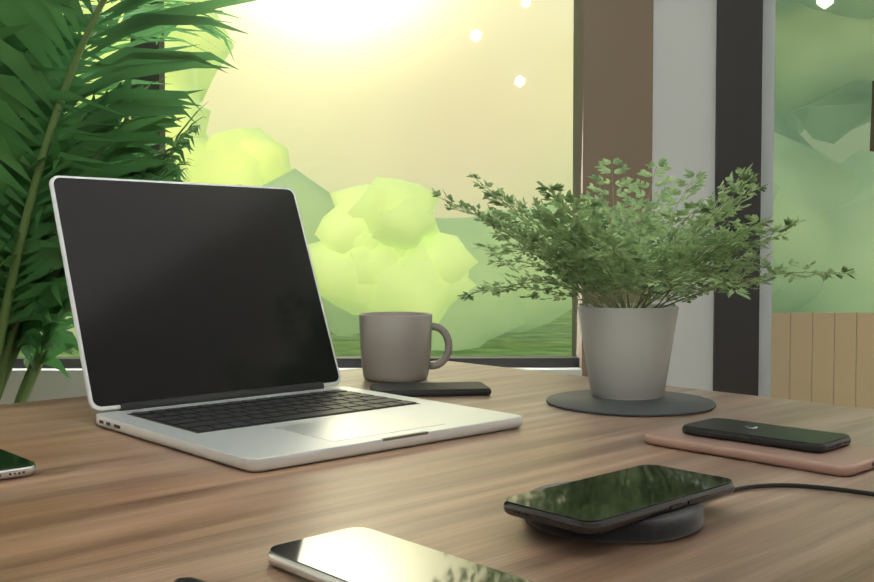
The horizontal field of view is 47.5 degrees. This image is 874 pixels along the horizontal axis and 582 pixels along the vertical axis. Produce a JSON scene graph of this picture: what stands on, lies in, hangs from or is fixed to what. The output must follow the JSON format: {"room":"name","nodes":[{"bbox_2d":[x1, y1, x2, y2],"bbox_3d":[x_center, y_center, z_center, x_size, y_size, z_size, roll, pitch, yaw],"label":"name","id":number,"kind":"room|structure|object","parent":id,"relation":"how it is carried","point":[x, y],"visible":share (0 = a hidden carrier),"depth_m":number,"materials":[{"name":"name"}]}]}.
{"room":"office","nodes":[
{"label":"office","id":0,"kind":"room"},
{"bbox_2d":[0,367,581,403],"bbox_3d":[-0.950,0.449,3.232,2.812,0.410,0.220,0,2,-1],"label":"window sill","id":1,"kind":"structure","parent":0,"point":[52,383],"depth_m":3.11,"materials":[{"name":"grey"}]},
{"bbox_3d":[0.026,0.948,0.470,5.800,0.100,5.800,0,2,-1],"label":"floor","id":2,"kind":"structure","parent":0,"visible":0},
{"bbox_2d":[0,0,256,402],"bbox_3d":[-1.232,-0.195,1.981,1.879,2.071,2.146,0,2,-1],"label":"palm plant","id":3,"kind":"object","parent":2,"relation":"on","point":[44,139],"visible":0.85,"depth_m":1.95,"materials":[{"name":"green plant"}]},
{"bbox_2d":[0,361,873,581],"bbox_3d":[-0.371,0.518,0.574,1.900,0.750,0.920,-2,3,-43],"label":"desk","id":4,"kind":"object","parent":2,"relation":"on","point":[90,500],"visible":0.5,"depth_m":0.66,"materials":[{"name":"brown wood"}]},
{"bbox_2d":[0,449,36,479],"bbox_3d":[-0.369,0.131,0.768,0.069,0.008,0.147,-2,3,-43],"label":"phone","id":5,"kind":"object","parent":4,"relation":"on","point":[12,465],"visible":1,"depth_m":0.73,"materials":[{"name":"silver metal"}]},
{"bbox_2d":[174,577,205,581],"bbox_3d":[-0.085,0.143,0.452,0.108,0.008,0.008,2,3,38],"label":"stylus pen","id":6,"kind":"object","parent":4,"relation":"on","point":[187,579],"visible":0.96,"depth_m":0.48,"materials":[{"name":"black plastic"}]},
{"bbox_2d":[49,176,521,471],"bbox_3d":[-0.158,0.005,0.980,0.300,0.245,0.392,-2,3,-42],"label":"laptop","id":7,"kind":"object","parent":4,"relation":"on","point":[200,322],"visible":1,"depth_m":1.04,"materials":[{"name":"silver metal"}]},
{"bbox_2d":[268,527,532,581],"bbox_3d":[-0.020,0.141,0.496,0.069,0.008,0.147,-2,3,-43],"label":"phone","id":8,"kind":"object","parent":4,"relation":"on","point":[358,554],"visible":1,"depth_m":0.51,"materials":[{"name":"white"}]},
{"bbox_2d":[359,312,452,382],"bbox_3d":[-0.041,0.073,1.302,0.123,0.086,0.096,0,2,-7],"label":"coffee mug","id":9,"kind":"object","parent":4,"relation":"on","point":[395,347],"visible":1,"depth_m":1.26,"materials":[{"name":"grey ceramic"}]},
{"bbox_2d":[370,382,490,396],"bbox_3d":[-0.008,0.116,1.175,0.138,0.008,0.069,0,2,-9],"label":"phone","id":10,"kind":"object","parent":4,"relation":"on","point":[441,389],"visible":0.92,"depth_m":1.15,"materials":[{"name":"black plastic"}]},
{"bbox_2d":[546,390,715,415],"bbox_3d":[0.212,0.122,1.094,0.183,0.003,0.183,0,2,-1],"label":"mat","id":11,"kind":"object","parent":4,"relation":"on","point":[668,403],"visible":0.71,"depth_m":1.06,"materials":[{"name":"grey"}]},
{"bbox_2d":[432,156,855,399],"bbox_3d":[0.202,-0.022,1.112,0.422,0.282,0.513,0,2,-1],"label":"potted fern","id":12,"kind":"object","parent":11,"relation":"on","point":[627,348],"visible":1,"depth_m":1.07,"materials":[{"name":"green plant"}]},
{"bbox_2d":[525,481,873,543],"bbox_3d":[0.230,0.135,0.629,0.356,0.013,0.137,0,2,-1],"label":"charger","id":13,"kind":"object","parent":4,"relation":"on","point":[681,523],"visible":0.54,"depth_m":0.57,"materials":[{"name":"black plastic"}]},
{"bbox_2d":[503,465,733,533],"bbox_3d":[0.113,0.125,0.604,0.150,0.008,0.072,-2,3,-43],"label":"phone","id":14,"kind":"object","parent":13,"relation":"on","point":[603,503],"visible":1,"depth_m":0.59,"materials":[{"name":"black glass"}]},
{"bbox_2d":[644,425,873,475],"bbox_3d":[0.270,0.129,0.823,0.091,0.008,0.184,-2,3,-43],"label":"tablet","id":15,"kind":"object","parent":4,"relation":"on","point":[849,460],"visible":0.67,"depth_m":0.78,"materials":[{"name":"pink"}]},
{"bbox_2d":[682,418,850,452],"bbox_3d":[0.275,0.120,0.835,0.063,0.008,0.127,-2,3,-45],"label":"phone","id":16,"kind":"object","parent":15,"relation":"on","point":[801,439],"visible":1,"depth_m":0.82,"materials":[{"name":"black plastic"}]},
{"bbox_3d":[-0.006,0.723,3.264,5.400,0.140,0.200,0,2,-1],"label":"wall","id":17,"kind":"structure","parent":0,"visible":0},
{"bbox_2d":[13,0,873,404],"bbox_3d":[-0.006,-0.525,3.207,4.700,2.360,0.220,0,2,-1],"label":"window","id":18,"kind":"structure","parent":17,"relation":"in","point":[745,140],"depth_m":3.13,"materials":[{"name":"grey"}]},
{"bbox_2d":[572,0,653,376],"bbox_3d":[0.565,-0.526,3.217,0.218,2.360,0.212,0,2,-1],"label":"column","id":19,"kind":"structure","parent":17,"relation":"on","point":[613,68],"depth_m":3.11,"materials":[{"name":"brown wood"}]},
{"label":"outside","id":20,"kind":"structure","parent":0,"visible":0},
{"bbox_2d":[166,128,291,185],"bbox_3d":[-3.190,-1.235,14.856,2.886,2.359,1.927,0,2,-1],"label":"tree","id":21,"kind":"object","parent":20,"point":[202,173],"depth_m":14.16,"materials":[{"name":"green plant"}]},
{"bbox_2d":[18,309,571,356],"bbox_3d":[-0.173,0.556,17.666,80.000,0.100,28.600,0,2,-1],"label":"ground","id":22,"kind":"structure","parent":20,"point":[522,347],"depth_m":12.79,"materials":[{"name":"green plant"}]},
{"bbox_2d":[63,0,233,146],"bbox_3d":[-7.318,-3.905,20.705,5.855,8.600,5.243,0,2,-1],"label":"tree","id":23,"kind":"object","parent":22,"relation":"on","point":[192,81],"depth_m":20.04,"materials":[{"name":"green plant"}]},
{"bbox_2d":[40,169,571,350],"bbox_3d":[-4.005,-0.264,12.393,11.809,2.521,2.594,0,2,-1],"label":"tree","id":24,"kind":"object","parent":22,"relation":"on","point":[525,313],"depth_m":11.85,"materials":[{"name":"green plant"}]},
{"bbox_2d":[771,313,873,408],"bbox_3d":[5.510,0.525,7.240,6.876,0.740,0.065,0,2,-1],"label":"fence","id":25,"kind":"object","parent":22,"relation":"on","point":[838,330],"depth_m":7.17,"materials":[{"name":"brown wood"}]},
{"bbox_2d":[774,103,871,147],"bbox_3d":[6.862,-3.288,22.871,6.354,7.204,4.550,0,2,-1],"label":"tree","id":26,"kind":"object","parent":22,"relation":"on","point":[808,123],"depth_m":21.76,"materials":[{"name":"green plant"}]},
{"bbox_2d":[772,132,873,312],"bbox_3d":[7.885,-0.633,11.573,12.250,3.050,3.071,0,2,-1],"label":"tree","id":27,"kind":"object","parent":22,"relation":"on","point":[857,249],"depth_m":10.82,"materials":[{"name":"green plant"}]},
{"bbox_2d":[774,0,873,151],"bbox_3d":[6.112,-4.543,13.910,7.619,10.379,5.318,0,2,-1],"label":"tree","id":28,"kind":"object","parent":22,"relation":"on","point":[841,33],"depth_m":13.64,"materials":[{"name":"green plant"}]},
{"bbox_2d":[308,177,477,322],"bbox_3d":[-0.482,-0.391,9.944,1.800,1.486,1.296,0,2,-1],"label":"tree","id":29,"kind":"object","parent":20,"point":[429,238],"depth_m":9.58,"materials":[{"name":"green plant"}]},
{"bbox_2d":[200,0,870,217],"bbox_3d":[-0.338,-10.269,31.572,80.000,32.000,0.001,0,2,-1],"label":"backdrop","id":30,"kind":"structure","parent":20,"point":[319,73],"depth_m":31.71,"materials":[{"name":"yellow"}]},
{"bbox_2d":[470,0,833,86],"bbox_3d":[1.721,-2.201,8.372,2.844,0.802,1.115,0,2,-1],"label":"lights","id":31,"kind":"object","parent":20,"point":[475,35],"depth_m":8.82,"materials":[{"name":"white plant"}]}
]}

